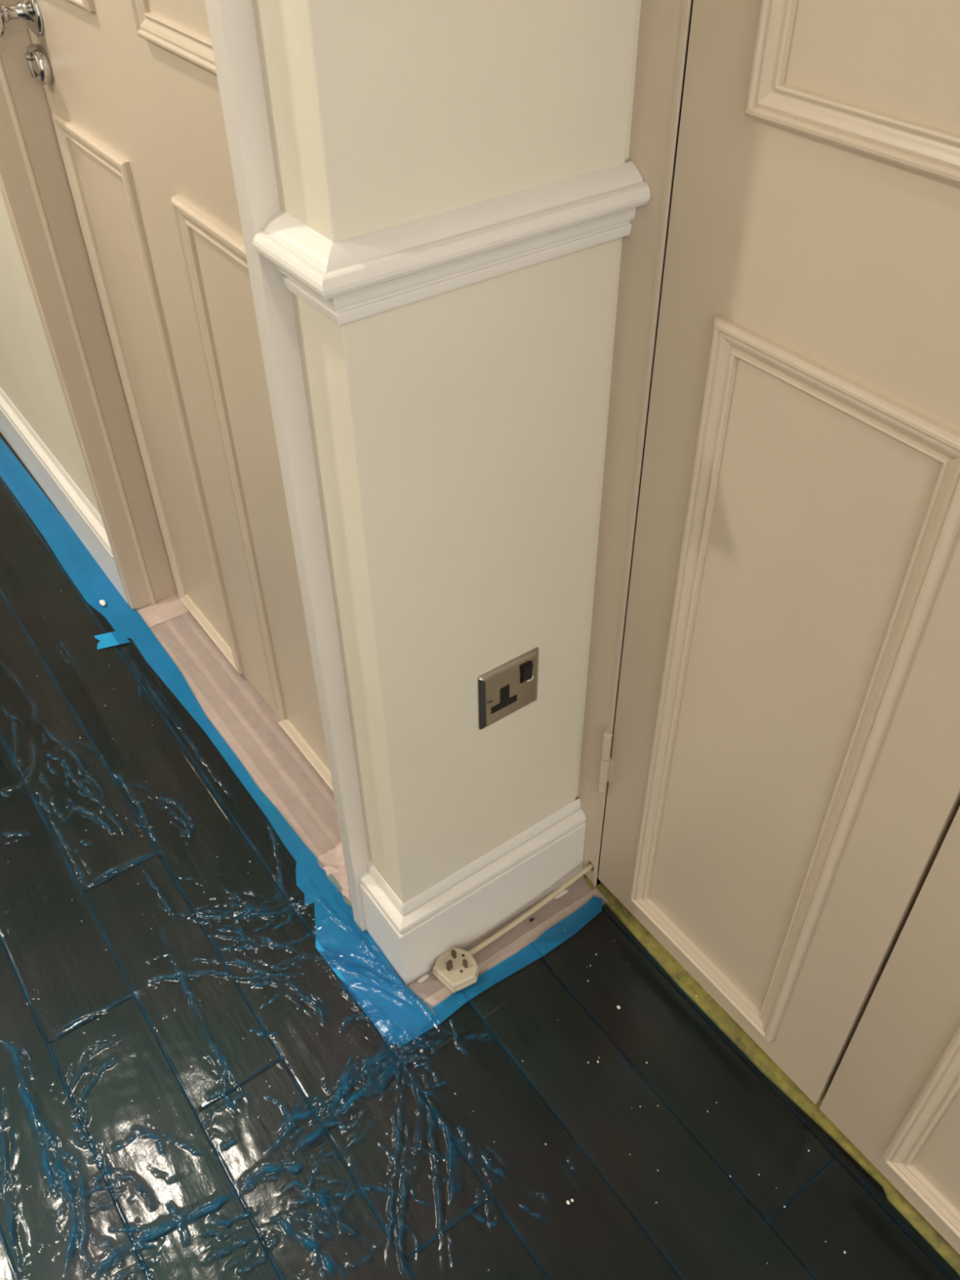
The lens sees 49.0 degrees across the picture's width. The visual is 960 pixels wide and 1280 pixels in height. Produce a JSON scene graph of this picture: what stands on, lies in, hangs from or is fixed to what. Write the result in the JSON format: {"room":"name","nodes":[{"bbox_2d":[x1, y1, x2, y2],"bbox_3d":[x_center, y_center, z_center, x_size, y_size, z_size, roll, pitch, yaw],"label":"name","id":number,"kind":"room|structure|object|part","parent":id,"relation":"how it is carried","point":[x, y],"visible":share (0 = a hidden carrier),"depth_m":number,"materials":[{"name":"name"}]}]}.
{"room":"hallway","nodes":[
{"label":"hallway","id":0,"kind":"room"},
{"bbox_2d":[0,190,100,515],"bbox_3d":[-1.362,-1.720,2.059,0.200,2.420,2.632,-26,48,-25],"label":"wall","id":1,"kind":"structure","parent":0,"point":[28,377],"depth_m":1.93,"materials":[{"name":"beige paint"}]},
{"bbox_2d":[0,386,128,604],"bbox_3d":[-1.438,-0.838,2.773,0.019,0.155,2.632,-26,48,-25],"label":"baseboard","id":2,"kind":"structure","parent":1,"relation":"attached to","point":[66,496],"depth_m":2.15,"materials":[{"name":"white paint"}]},
{"bbox_2d":[0,0,177,610],"bbox_3d":[-0.625,-0.981,1.232,0.138,2.420,0.029,-26,48,-25],"label":"door frame","id":3,"kind":"structure","parent":1,"relation":"attached to","point":[35,188],"depth_m":1.64,"materials":[{"name":"beige paint"}]},
{"bbox_2d":[0,0,333,792],"bbox_3d":[-0.366,-0.611,1.105,0.108,2.024,0.830,-26,48,-25],"label":"door","id":4,"kind":"structure","parent":1,"relation":"in","point":[131,86],"depth_m":1.36,"materials":[{"name":"beige wood"}]},
{"bbox_3d":[-0.596,-0.791,1.329,0.069,0.061,0.061,-26,48,-25],"label":"knob","id":5,"kind":"part","parent":4,"relation":"part of","materials":[{"name":"silver metal"}]},
{"bbox_3d":[-0.511,-1.085,0.958,0.011,0.860,0.256,-26,48,-25],"label":"panel moulding","id":6,"kind":"part","parent":4,"relation":"part of","materials":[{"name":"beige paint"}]},
{"bbox_3d":[-0.500,-0.329,1.644,0.011,0.862,0.256,-26,48,-25],"label":"panel moulding","id":7,"kind":"part","parent":4,"relation":"part of","materials":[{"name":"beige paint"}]},
{"bbox_3d":[-0.278,-0.870,0.716,0.011,0.860,0.256,-26,48,-25],"label":"panel moulding","id":8,"kind":"part","parent":4,"relation":"part of","materials":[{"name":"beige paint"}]},
{"bbox_3d":[-0.267,-0.113,1.403,0.011,0.862,0.256,-26,48,-25],"label":"panel moulding","id":9,"kind":"part","parent":4,"relation":"part of","materials":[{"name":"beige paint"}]},
{"bbox_2d":[251,0,640,903],"bbox_3d":[-0.004,-0.532,0.727,0.320,2.420,0.084,-26,48,-25],"label":"wall","id":10,"kind":"structure","parent":0,"point":[459,436],"depth_m":0.94,"materials":[{"name":"beige paint"}]},
{"bbox_2d":[204,0,368,933],"bbox_3d":[-0.127,-0.516,0.711,0.144,2.420,0.025,-26,48,-25],"label":"door frame","id":11,"kind":"structure","parent":10,"relation":"attached to","point":[232,27],"depth_m":0.92,"materials":[{"name":"white paint"}]},
{"bbox_2d":[253,160,650,325],"bbox_3d":[-0.016,-0.336,0.867,0.318,0.063,0.110,-26,48,-25],"label":"rail","id":12,"kind":"object","parent":10,"relation":"attached to","point":[348,280],"visible":1,"depth_m":0.82,"materials":[{"name":"white paint"}]},
{"bbox_2d":[359,798,586,985],"bbox_3d":[-0.005,0.322,1.471,0.310,0.155,0.102,-26,48,-25],"label":"baseboard","id":13,"kind":"structure","parent":10,"relation":"attached to","point":[466,905],"depth_m":1.42,"materials":[{"name":"white paint"}]},
{"bbox_2d":[477,646,538,729],"bbox_3d":[0.035,0.058,1.215,0.086,0.086,0.011,-26,48,-25],"label":"power socket","id":14,"kind":"object","parent":10,"relation":"attached to","point":[512,686],"visible":1,"depth_m":1.21,"materials":[{"name":"silver metal"}]},
{"bbox_2d":[577,0,693,886],"bbox_3d":[0.159,-0.566,0.761,0.061,2.420,0.069,-26,48,-25],"label":"frame","id":15,"kind":"object","parent":10,"relation":"attached to","point":[664,25],"visible":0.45,"depth_m":1.00,"materials":[{"name":"beige paint"}]},
{"bbox_2d":[597,0,959,1104],"bbox_3d":[0.278,-0.282,0.743,0.033,1.978,0.417,-26,48,-25],"label":"door","id":16,"kind":"structure","parent":10,"relation":"in","point":[782,771],"depth_m":0.90,"materials":[{"name":"beige wood"}]},
{"bbox_3d":[0.278,0.111,1.089,0.011,0.844,0.256,-26,48,-25],"label":"panel moulding","id":17,"kind":"part","parent":16,"relation":"part of","materials":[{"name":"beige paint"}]},
{"bbox_3d":[0.267,-0.634,0.413,0.011,0.854,0.256,-26,48,-25],"label":"panel moulding","id":18,"kind":"part","parent":16,"relation":"part of","materials":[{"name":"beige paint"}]},
{"bbox_2d":[819,806,959,1254],"bbox_3d":[0.540,-0.041,0.472,0.032,1.978,0.468,-26,48,-25],"label":"door","id":19,"kind":"structure","parent":16,"relation":"attached to","point":[894,1092],"depth_m":1.09,"materials":[{"name":"beige wood"}]},
{"bbox_3d":[0.530,0.345,0.827,0.011,0.844,0.272,-26,48,-25],"label":"panel moulding","id":20,"kind":"part","parent":19,"relation":"part of","materials":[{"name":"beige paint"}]},
{"bbox_2d":[0,431,959,1279],"bbox_3d":[-1.232,0.183,1.764,2.862,0.006,6.000,-26,48,-25],"label":"floor","id":21,"kind":"structure","parent":0,"point":[67,1001],"depth_m":1.34,"materials":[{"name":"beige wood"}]},
{"bbox_2d":[0,437,441,1044],"bbox_3d":[-1.131,-0.453,2.454,0.079,0.001,3.593,-26,48,-25],"label":"tape","id":22,"kind":"object","parent":21,"relation":"on","point":[372,985],"visible":0.99,"depth_m":1.62,"materials":[{"name":"blue plastic"}]},
{"bbox_2d":[99,599,106,605],"bbox_3d":[-0.723,-0.071,2.018,0.011,0.006,0.020,-26,48,-25],"label":"flake","id":23,"kind":"object","parent":22,"relation":"on","point":[102,602],"visible":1,"depth_m":2.02,"materials":[{"name":"white paint"}]},
{"bbox_2d":[149,626,320,857],"bbox_3d":[-0.400,0.192,1.735,0.034,0.001,0.815,-26,48,-25],"label":"tape","id":24,"kind":"object","parent":21,"relation":"on","point":[209,711],"visible":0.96,"depth_m":1.74,"materials":[{"name":"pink paper"}]},
{"bbox_3d":[-0.384,0.176,1.753,0.046,0.001,0.835,-26,48,-25],"label":"tape","id":25,"kind":"object","parent":24,"relation":"on","visible":0},
{"bbox_3d":[-0.360,0.159,1.770,0.045,0.001,0.845,-26,48,-25],"label":"tape","id":26,"kind":"object","parent":25,"relation":"on","visible":0},
{"bbox_2d":[137,593,189,627],"bbox_3d":[-0.605,-0.056,2.009,0.098,0.001,0.065,-26,48,-25],"label":"tape","id":27,"kind":"object","parent":26,"relation":"on","point":[166,609],"visible":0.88,"depth_m":2.01,"materials":[{"name":"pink paper"}]},
{"bbox_2d":[316,842,352,909],"bbox_3d":[-0.187,0.346,1.552,0.066,0.009,0.125,-26,48,-25],"label":"tape","id":28,"kind":"object","parent":26,"relation":"on","point":[332,862],"visible":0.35,"depth_m":1.56,"materials":[{"name":"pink paper"}]},
{"bbox_2d":[0,711,481,1269],"bbox_3d":[-1.139,0.047,1.896,1.572,0.016,4.800,-26,48,-25],"label":"protective film","id":29,"kind":"object","parent":21,"relation":"on","point":[29,1104],"visible":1,"depth_m":1.26,"materials":[{"name":"plastic"}]},
{"bbox_2d":[93,630,130,649],"bbox_3d":[-0.680,-0.002,1.949,0.062,0.001,0.041,-14,44,-14],"label":"tape","id":30,"kind":"object","parent":29,"relation":"on","point":[116,637],"visible":1,"depth_m":1.95,"materials":[{"name":"blue plastic"}]},
{"bbox_2d":[7,675,845,1274],"bbox_3d":[-0.322,0.315,1.594,0.939,0.003,1.767,-26,48,-25],"label":"plaster dust","id":31,"kind":"object","parent":29,"relation":"on","point":[618,1006],"visible":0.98,"depth_m":1.30,"materials":[{"name":"white"}]},
{"bbox_2d":[421,888,608,1016],"bbox_3d":[0.052,0.432,1.463,0.310,0.001,0.030,-26,48,-25],"label":"tape","id":32,"kind":"object","parent":21,"relation":"on","point":[526,939],"visible":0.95,"depth_m":1.47,"materials":[{"name":"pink paper"}]},
{"bbox_2d":[431,896,601,1022],"bbox_3d":[0.060,0.436,1.455,0.293,0.001,0.033,-26,48,-25],"label":"tape","id":33,"kind":"object","parent":32,"relation":"on","point":[556,935],"visible":1,"depth_m":1.45,"materials":[{"name":"blue plastic"}]},
{"bbox_2d":[583,877,959,1275],"bbox_3d":[0.429,0.589,1.283,0.046,0.001,0.900,-26,48,-25],"label":"tape","id":34,"kind":"object","parent":21,"relation":"on","point":[690,986],"visible":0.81,"depth_m":1.34,"materials":[{"name":"yellow paper"}]},
{"bbox_3d":[0.035,0.417,1.480,0.310,0.001,0.040,-26,48,-25],"label":"tape","id":35,"kind":"object","parent":21,"relation":"on","visible":0},
{"bbox_2d":[417,973,430,982],"bbox_3d":[-0.077,0.460,1.434,0.022,0.002,0.007,-26,48,-25],"label":"smear","id":36,"kind":"object","parent":35,"relation":"on","point":[424,977],"visible":1,"depth_m":1.43,"materials":[{"name":"white paint"}]},
{"bbox_2d":[432,862,593,993],"bbox_3d":[0.074,0.389,1.480,0.316,0.038,0.059,-26,48,-25],"label":"plug","id":37,"kind":"object","parent":35,"relation":"on","point":[456,968],"visible":0.91,"depth_m":1.43,"materials":[{"name":"beige plastic"}]},
{"bbox_2d":[554,888,568,898],"bbox_3d":[0.119,0.369,1.532,0.029,0.001,0.007,-26,48,-25],"label":"smear","id":38,"kind":"object","parent":35,"relation":"on","point":[565,891],"visible":0.9,"depth_m":1.53,"materials":[{"name":"white paint"}]}
]}

